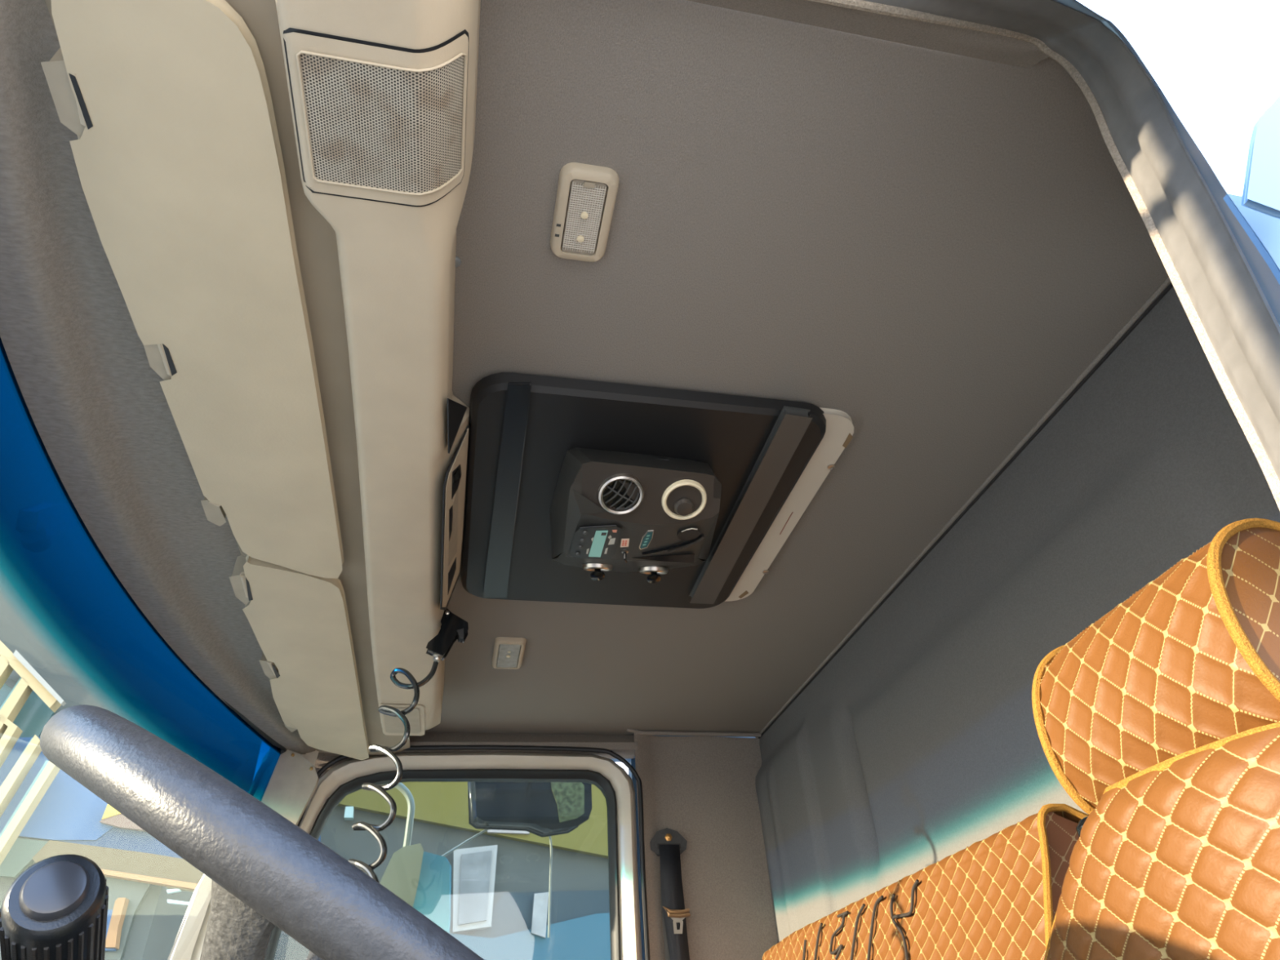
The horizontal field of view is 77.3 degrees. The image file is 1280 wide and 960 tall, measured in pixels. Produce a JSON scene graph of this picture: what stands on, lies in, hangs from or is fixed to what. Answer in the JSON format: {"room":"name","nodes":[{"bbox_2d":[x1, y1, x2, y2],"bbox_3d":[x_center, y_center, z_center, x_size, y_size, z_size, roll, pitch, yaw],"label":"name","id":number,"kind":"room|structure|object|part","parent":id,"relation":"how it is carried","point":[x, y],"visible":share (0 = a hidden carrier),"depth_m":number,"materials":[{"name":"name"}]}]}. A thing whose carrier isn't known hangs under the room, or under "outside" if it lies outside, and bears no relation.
{"room":"truck cab interior","nodes":[
{"label":"truck cab interior","id":0,"kind":"room"},
{"bbox_2d":[169,750,319,959],"bbox_3d":[-0.938,0.927,1.884,0.250,0.584,0.080,4,-38,-11],"label":"trim","id":1,"kind":"structure","parent":0,"point":[201,897],"depth_m":1.79,"materials":[{"name":"beige plastic"}]},
{"bbox_2d":[0,337,286,959],"bbox_3d":[-0.824,0.402,1.053,0.304,0.756,1.971,4,-38,-11],"label":"band","id":2,"kind":"structure","parent":1,"relation":"attached to","point":[49,557],"depth_m":1.28,"materials":[{"name":"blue glass"}]},
{"bbox_3d":[-0.768,0.339,1.116,0.180,0.576,1.971,4,-38,-11],"label":"edge trim","id":3,"kind":"part","parent":2,"relation":"part of","materials":[{"name":"black rubber"}]},
{"bbox_2d":[261,749,319,825],"bbox_3d":[-0.865,0.785,1.938,0.141,0.260,0.025,4,-38,-11],"label":"pillar cover","id":4,"kind":"structure","parent":1,"relation":"attached to","point":[293,782],"depth_m":1.96,"materials":[{"name":"beige plastic"}]},
{"bbox_2d":[627,735,755,959],"bbox_3d":[0.237,1.103,2.207,0.510,0.860,0.050,4,-38,-11],"label":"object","id":5,"kind":"object","parent":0,"point":[632,762],"depth_m":2.19,"materials":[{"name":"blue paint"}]},
{"bbox_2d":[634,730,777,959],"bbox_3d":[0.212,1.429,1.833,0.394,1.695,0.044,9,-39,-16],"label":"wall","id":6,"kind":"structure","parent":0,"point":[701,788],"depth_m":2.18,"materials":[{"name":"fabric"}]},
{"bbox_2d":[191,745,649,959],"bbox_3d":[-0.496,1.069,1.922,1.052,0.850,0.069,4,-38,-11],"label":"door","id":7,"kind":"structure","parent":6,"relation":"in","point":[348,777],"depth_m":2.12,"materials":[{"name":"grey plastic"}]},
{"bbox_2d":[323,732,638,758],"bbox_3d":[-0.459,0.727,2.201,0.910,0.068,0.070,4,-38,-11],"label":"trim","id":8,"kind":"structure","parent":6,"relation":"attached to","point":[624,745],"depth_m":2.22,"materials":[{"name":"plastic"}]},
{"bbox_2d":[609,755,635,761],"bbox_3d":[-0.461,0.726,2.291,0.900,0.158,0.050,4,-38,-11],"label":"door frame","id":9,"kind":"structure","parent":6,"relation":"attached to","point":[613,759],"depth_m":2.33,"materials":[{"name":"blue paint"}]},
{"bbox_2d":[380,782,591,937],"bbox_3d":[-0.458,1.114,2.313,0.673,0.691,0.419,4,-38,-11],"label":"mirror","id":10,"kind":"object","parent":9,"relation":"attached to","point":[541,809],"depth_m":2.48,"materials":[{"name":"black mirror"}]},
{"bbox_3d":[-0.747,1.006,2.420,0.125,0.201,0.020,4,-38,-11],"label":"arm","id":11,"kind":"part","parent":10,"relation":"part of","materials":[{"name":"grey metal"}]},
{"bbox_2d":[413,851,451,933],"bbox_3d":[-0.593,1.263,2.256,0.117,0.399,0.020,4,-38,-11],"label":"mirror","id":12,"kind":"object","parent":10,"relation":"attached to","point":[432,873],"depth_m":2.31,"materials":[{"name":"teal mirror"}]},
{"bbox_3d":[-0.529,1.206,2.364,0.564,0.612,0.081,13,-40,-21],"label":"main mirror","id":13,"kind":"part","parent":10,"relation":"part of","materials":[{"name":"glass"}]},
{"bbox_2d":[551,782,584,822],"bbox_3d":[-0.229,1.012,2.531,0.108,0.134,0.006,4,-38,-11],"label":"mirror","id":14,"kind":"object","parent":10,"relation":"attached to","point":[567,798],"depth_m":2.52,"materials":[{"name":"green mirror"}]},
{"bbox_2d":[649,827,690,959],"bbox_3d":[0.089,1.147,1.992,0.103,0.531,0.042,4,-38,-11],"label":"belt","id":15,"kind":"object","parent":6,"relation":"attached to","point":[668,844],"visible":1,"depth_m":2.05,"materials":[{"name":"black fabric"}]},
{"bbox_2d":[626,728,760,737],"bbox_3d":[0.158,0.729,2.312,0.401,0.020,0.014,5,-38,-12],"label":"trim","id":16,"kind":"structure","parent":6,"relation":"attached to","point":[639,732],"depth_m":2.31,"materials":[{"name":"plastic"}]},
{"bbox_2d":[302,0,1168,758],"bbox_3d":[-0.152,0.155,1.456,1.447,0.083,1.973,4,-38,-11],"label":"ceiling","id":17,"kind":"structure","parent":0,"point":[929,248],"depth_m":1.01,"materials":[{"name":"fabric"}]},
{"bbox_2d":[0,0,306,754],"bbox_3d":[-0.759,0.116,1.299,0.192,0.032,2.020,4,-38,-11],"label":"trim","id":18,"kind":"structure","parent":17,"relation":"attached to","point":[103,417],"depth_m":1.01,"materials":[{"name":"fabric"}]},
{"bbox_2d":[40,0,343,577],"bbox_3d":[-0.491,-0.137,0.983,0.188,0.055,0.921,4,-38,-11],"label":"sun visor","id":19,"kind":"object","parent":17,"relation":"attached to","point":[168,104],"visible":1,"depth_m":0.81,"materials":[{"name":"plastic"}]},
{"bbox_2d":[44,0,409,755],"bbox_3d":[-0.535,0.112,1.322,0.255,0.022,2.000,4,-38,-11],"label":"trim","id":20,"kind":"structure","parent":17,"relation":"attached to","point":[315,237],"depth_m":0.96,"materials":[{"name":"beige plastic"}]},
{"bbox_2d":[229,555,369,759],"bbox_3d":[-0.684,0.405,1.685,0.182,0.055,0.976,4,-38,-11],"label":"sun visor","id":21,"kind":"object","parent":17,"relation":"attached to","point":[300,621],"visible":0.96,"depth_m":1.55,"materials":[{"name":"plastic"}]},
{"bbox_2d":[314,755,354,778],"bbox_3d":[-0.830,0.780,2.080,0.303,0.255,0.008,4,-38,-11],"label":"trim","id":22,"kind":"structure","parent":17,"relation":"attached to","point":[320,762],"depth_m":2.10,"materials":[{"name":"plastic"}]},
{"bbox_2d":[275,0,480,735],"bbox_3d":[-0.357,0.036,1.239,0.171,0.128,1.791,4,-38,-11],"label":"console","id":23,"kind":"object","parent":17,"relation":"attached to","point":[383,93],"visible":0.89,"depth_m":0.81,"materials":[{"name":"beige plastic"}]},
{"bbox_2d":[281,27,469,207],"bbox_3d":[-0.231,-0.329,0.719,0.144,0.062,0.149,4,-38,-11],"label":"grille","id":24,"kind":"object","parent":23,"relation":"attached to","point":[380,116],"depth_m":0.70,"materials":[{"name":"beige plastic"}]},
{"bbox_2d":[298,52,464,193],"bbox_3d":[-0.227,-0.326,0.717,0.129,0.049,0.117,4,-38,-11],"label":"speaker grille","id":25,"kind":"object","parent":23,"relation":"attached to","point":[370,122],"depth_m":0.70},
{"bbox_3d":[-0.536,0.543,1.804,0.077,0.001,0.155,4,-38,-11],"label":"panel","id":26,"kind":"part","parent":23,"relation":"part of","materials":[{"name":"beige plastic"}]},
{"bbox_2d":[426,608,468,662],"bbox_3d":[-0.349,0.282,1.456,0.072,0.105,0.027,4,-38,-11],"label":"microphone","id":27,"kind":"object","parent":23,"relation":"hanging from","point":[453,628],"visible":1,"depth_m":1.45,"materials":[{"name":"black plastic"}]},
{"bbox_2d":[348,661,438,883],"bbox_3d":[-0.399,0.469,1.261,0.083,0.421,0.113,-11,-37,10],"label":"coiled cord","id":28,"kind":"object","parent":27,"relation":"hanging from","point":[374,829],"visible":0.84,"depth_m":1.25,"materials":[{"name":"black"}]},
{"bbox_2d":[448,488,457,565],"bbox_3d":[-0.297,0.076,1.272,0.012,0.046,0.212,4,-38,-11],"label":"tray","id":29,"kind":"object","parent":23,"relation":"on","point":[453,498],"depth_m":1.26,"materials":[{"name":"beige plastic"}]},
{"bbox_2d":[442,428,468,607],"bbox_3d":[-0.299,0.081,1.287,0.027,0.097,0.396,4,-38,-11],"label":"panel","id":30,"kind":"object","parent":23,"relation":"attached to","point":[455,464],"depth_m":1.23,"materials":[{"name":"beige plastic"}]},
{"bbox_2d":[453,468,460,483],"bbox_3d":[-0.268,-0.006,1.168,0.007,0.031,0.043,2,-37,-8],"label":"rocker switch","id":31,"kind":"object","parent":23,"relation":"attached to","point":[456,472],"depth_m":1.16,"materials":[{"name":"black plastic"}]},
{"bbox_2d":[455,256,461,267],"bbox_3d":[-0.222,-0.261,0.960,0.015,0.006,0.015,4,-38,-11],"label":"cap","id":32,"kind":"object","parent":17,"relation":"attached to","point":[458,261],"visible":0.54,"depth_m":0.96,"materials":[{"name":"grey plastic"}]},
{"bbox_2d":[491,636,526,669],"bbox_3d":[-0.299,0.397,1.822,0.069,0.014,0.147,4,-38,-11],"label":"recessed light","id":33,"kind":"object","parent":17,"relation":"in","point":[509,649],"visible":1,"depth_m":1.81,"materials":[{"name":"beige plastic"}]},
{"bbox_2d":[550,162,618,262],"bbox_3d":[-0.065,-0.301,0.915,0.066,0.015,0.123,4,-38,-11],"label":"recessed light","id":34,"kind":"object","parent":17,"relation":"in","point":[588,184],"visible":1,"depth_m":0.90,"materials":[{"name":"beige plastic"}]},
{"bbox_2d":[460,372,853,608],"bbox_3d":[0.002,0.103,1.349,0.592,0.144,0.633,4,-38,-11],"label":"ac unit","id":35,"kind":"object","parent":17,"relation":"attached to","point":[578,491],"visible":1,"depth_m":1.23,"materials":[{"name":"black plastic"}]},
{"bbox_3d":[-0.068,0.095,1.232,0.072,0.010,0.108,4,-38,-11],"label":"display panel","id":36,"kind":"part","parent":35,"relation":"part of","materials":[{"name":"black plastic"}]},
{"bbox_2d":[582,563,613,580],"bbox_3d":[-0.072,0.148,1.363,0.053,0.041,0.050,4,-38,-11],"label":"knob","id":37,"kind":"object","parent":35,"relation":"attached to","point":[598,574],"depth_m":1.35,"materials":[{"name":"silver metal"}]},
{"bbox_2d":[608,537,615,544],"bbox_3d":[-0.043,0.095,1.230,0.009,0.002,0.022,5,-38,-12],"label":"print","id":38,"kind":"object","parent":35,"relation":"on","point":[611,540],"depth_m":1.23,"materials":[{"name":"grey"}]},
{"bbox_2d":[622,549,628,562],"bbox_3d":[-0.024,0.120,1.262,0.011,0.015,0.018,4,-38,-11],"label":"switch","id":39,"kind":"object","parent":35,"relation":"attached to","point":[624,552],"depth_m":1.26,"materials":[{"name":"black plastic"}]},
{"bbox_2d":[569,461,721,524],"bbox_3d":[0.011,0.022,1.172,0.224,0.042,0.094,4,-38,-11],"label":"vent","id":40,"kind":"object","parent":35,"relation":"attached to","point":[602,492],"depth_m":1.17,"materials":[{"name":"black"}]},
{"bbox_3d":[0.010,0.093,1.233,0.013,0.004,0.053,4,-38,-11],"label":"badge glass","id":41,"kind":"part","parent":35,"relation":"part of","materials":[{"name":"teal glass"}]},
{"bbox_2d":[638,565,668,583],"bbox_3d":[0.024,0.156,1.389,0.053,0.041,0.050,4,-38,-11],"label":"knob","id":42,"kind":"object","parent":35,"relation":"attached to","point":[654,578],"depth_m":1.37,"materials":[{"name":"silver metal"}]},
{"bbox_3d":[0.152,0.066,1.424,0.265,0.012,0.587,4,-38,-11],"label":"mounting plate","id":43,"kind":"part","parent":35,"relation":"part of","materials":[{"name":"beige plastic"}]},
{"bbox_2d":[755,286,1279,942],"bbox_3d":[0.610,0.884,1.108,0.072,1.750,1.990,5,-38,-12],"label":"wall","id":44,"kind":"structure","parent":0,"point":[917,743],"depth_m":1.33,"materials":[{"name":"fabric"}]},
{"bbox_2d":[755,276,1173,738],"bbox_3d":[0.525,0.238,1.698,0.008,0.008,1.770,4,-38,-11],"label":"trim","id":45,"kind":"structure","parent":44,"relation":"attached to","point":[1167,282],"depth_m":1.35,"materials":[{"name":"plastic"}]},
{"bbox_2d":[685,0,1279,511],"bbox_3d":[0.111,-0.192,0.510,1.398,0.694,0.257,9,-39,-17],"label":"door","id":46,"kind":"structure","parent":44,"relation":"in","point":[1220,255],"depth_m":0.60,"materials":[{"name":"plastic"}]},
{"bbox_2d":[1240,95,1279,218],"bbox_3d":[0.339,-0.174,0.391,0.216,0.205,0.003,4,-38,-11],"label":"fairing","id":47,"kind":"object","parent":46,"relation":"attached to","point":[1261,187],"visible":1,"depth_m":0.34,"materials":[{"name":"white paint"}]},
{"bbox_3d":[-0.135,1.444,0.367,1.800,0.050,2.250,4,-38,-11],"label":"floor","id":48,"kind":"structure","parent":0,"visible":0},
{"bbox_2d":[761,803,1088,959],"bbox_3d":[0.201,1.231,1.146,0.698,1.147,1.216,4,-38,-11],"label":"seat","id":49,"kind":"object","parent":48,"relation":"on","point":[997,897],"visible":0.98,"depth_m":1.16,"materials":[{"name":"leather"}]},
{"bbox_3d":[0.560,0.602,0.957,0.164,0.399,0.006,4,-38,-11],"label":"panel","id":50,"kind":"part","parent":49,"relation":"part of","materials":[{"name":"orange leather"}]},
{"bbox_2d":[1031,518,1279,959],"bbox_3d":[0.260,0.614,0.373,0.808,1.238,0.627,4,-38,-11],"label":"seat","id":51,"kind":"object","parent":48,"relation":"on","point":[1159,719],"visible":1,"depth_m":0.59,"materials":[{"name":"leather"}]},
{"bbox_3d":[0.551,0.431,0.968,0.036,0.046,0.038,4,-38,-11],"label":"knob","id":52,"kind":"part","parent":51,"relation":"part of","materials":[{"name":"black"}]},
{"bbox_3d":[0.386,0.433,0.462,0.079,0.500,0.480,4,-38,-11],"label":"backrest","id":53,"kind":"part","parent":51,"relation":"part of","materials":[{"name":"leather"}]},
{"bbox_3d":[-1.022,1.021,0.495,0.050,0.880,2.200,4,-38,-11],"label":"wall","id":54,"kind":"structure","parent":0,"visible":0},
{"bbox_3d":[-0.722,0.846,0.695,0.588,0.566,2.080,4,-38,-11],"label":"dashboard","id":55,"kind":"object","parent":54,"relation":"attached to","visible":0},
{"bbox_3d":[-0.351,0.537,0.333,0.329,0.428,0.141,4,-38,-11],"label":"column","id":56,"kind":"structure","parent":55,"relation":"attached to","visible":0},
{"bbox_2d":[0,853,108,959],"bbox_3d":[-0.320,0.341,0.441,0.102,0.213,0.206,4,-38,-11],"label":"knob","id":57,"kind":"object","parent":56,"relation":"attached to","point":[56,908],"visible":1,"depth_m":0.42,"materials":[{"name":"black plastic"}]},
{"bbox_2d":[40,704,484,959],"bbox_3d":[-0.182,0.309,0.527,0.416,0.274,0.484,4,-38,-11],"label":"steering wheel","id":58,"kind":"object","parent":56,"relation":"attached to","point":[265,872],"visible":1,"depth_m":0.35,"materials":[{"name":"leather"}]},
{"label":"outside","id":59,"kind":"structure","parent":0,"visible":0},
{"bbox_3d":[0.128,1.796,-1.350,120.000,0.100,120.000,4,-38,-11],"label":"ground","id":60,"kind":"structure","parent":59,"visible":0},
{"bbox_2d":[0,570,320,959],"bbox_3d":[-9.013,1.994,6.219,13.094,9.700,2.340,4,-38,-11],"label":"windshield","id":61,"kind":"object","parent":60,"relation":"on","point":[45,812],"visible":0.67,"depth_m":5.92,"materials":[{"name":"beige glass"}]},
{"bbox_3d":[-4.828,2.635,5.681,1.114,0.359,0.050,4,-38,-11],"label":"green panel","id":62,"kind":"part","parent":61,"relation":"part of","materials":[{"name":"teal"}]},
{"bbox_3d":[-3.707,3.130,5.565,0.186,0.259,0.050,4,-38,-11],"label":"blue door","id":63,"kind":"part","parent":61,"relation":"part of","materials":[{"name":"glass"}]},
{"bbox_3d":[-3.641,3.091,5.579,0.087,0.306,0.100,4,-38,-11],"label":"orange post","id":64,"kind":"part","parent":61,"relation":"part of","materials":[{"name":"brown"}]},
{"bbox_3d":[-3.830,3.059,5.639,0.610,0.583,0.050,4,-38,-11],"label":"dark glass","id":65,"kind":"part","parent":61,"relation":"part of","materials":[{"name":"grey"}]},
{"bbox_2d":[166,888,181,893],"bbox_3d":[-3.360,2.962,5.765,0.092,0.030,0.040,4,-38,-11],"label":"tube light","id":66,"kind":"object","parent":61,"relation":"attached to","point":[170,891],"depth_m":5.76,"materials":[{"name":"white"}]},
{"bbox_2d":[167,899,189,905],"bbox_3d":[-3.299,3.027,5.731,0.163,0.040,0.040,4,-38,-11],"label":"tube light","id":67,"kind":"object","parent":61,"relation":"attached to","point":[170,901],"depth_m":5.72,"materials":[{"name":"white"}]},
{"bbox_3d":[-3.281,2.947,5.803,0.298,0.100,0.050,4,-38,-11],"label":"wall panel","id":68,"kind":"part","parent":61,"relation":"part of","materials":[{"name":"white"}]},
{"bbox_2d":[274,782,610,959],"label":"window","id":69,"kind":"structure","parent":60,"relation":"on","point":[500,878],"depth_m":8.10,"materials":[{"name":"blue"}]},
{"bbox_2d":[343,806,354,820],"bbox_3d":[-2.945,3.381,8.114,0.086,0.108,0.100,4,-38,-11],"label":"wall lamp","id":70,"kind":"object","parent":69,"relation":"attached to","point":[349,811],"depth_m":8.08,"materials":[{"name":"white"}]},
{"bbox_3d":[-1.656,4.047,7.935,0.436,0.772,0.100,4,-38,-11],"label":"loading door","id":71,"kind":"part","parent":69,"relation":"part of","materials":[{"name":"grey"}]},
{"bbox_3d":[-1.631,4.017,7.894,0.299,0.658,0.050,4,-38,-11],"label":"door","id":72,"kind":"part","parent":69,"relation":"part of","materials":[{"name":"grey metal"}]},
{"bbox_3d":[-1.402,3.602,8.285,0.513,0.129,0.050,4,-38,-11],"label":"sign panel","id":73,"kind":"part","parent":69,"relation":"part of","materials":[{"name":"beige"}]},
{"bbox_3d":[-0.986,4.280,7.870,0.166,0.398,0.050,4,-38,-11],"label":"notice panel","id":74,"kind":"part","parent":69,"relation":"part of","materials":[{"name":"white paper"}]}
]}

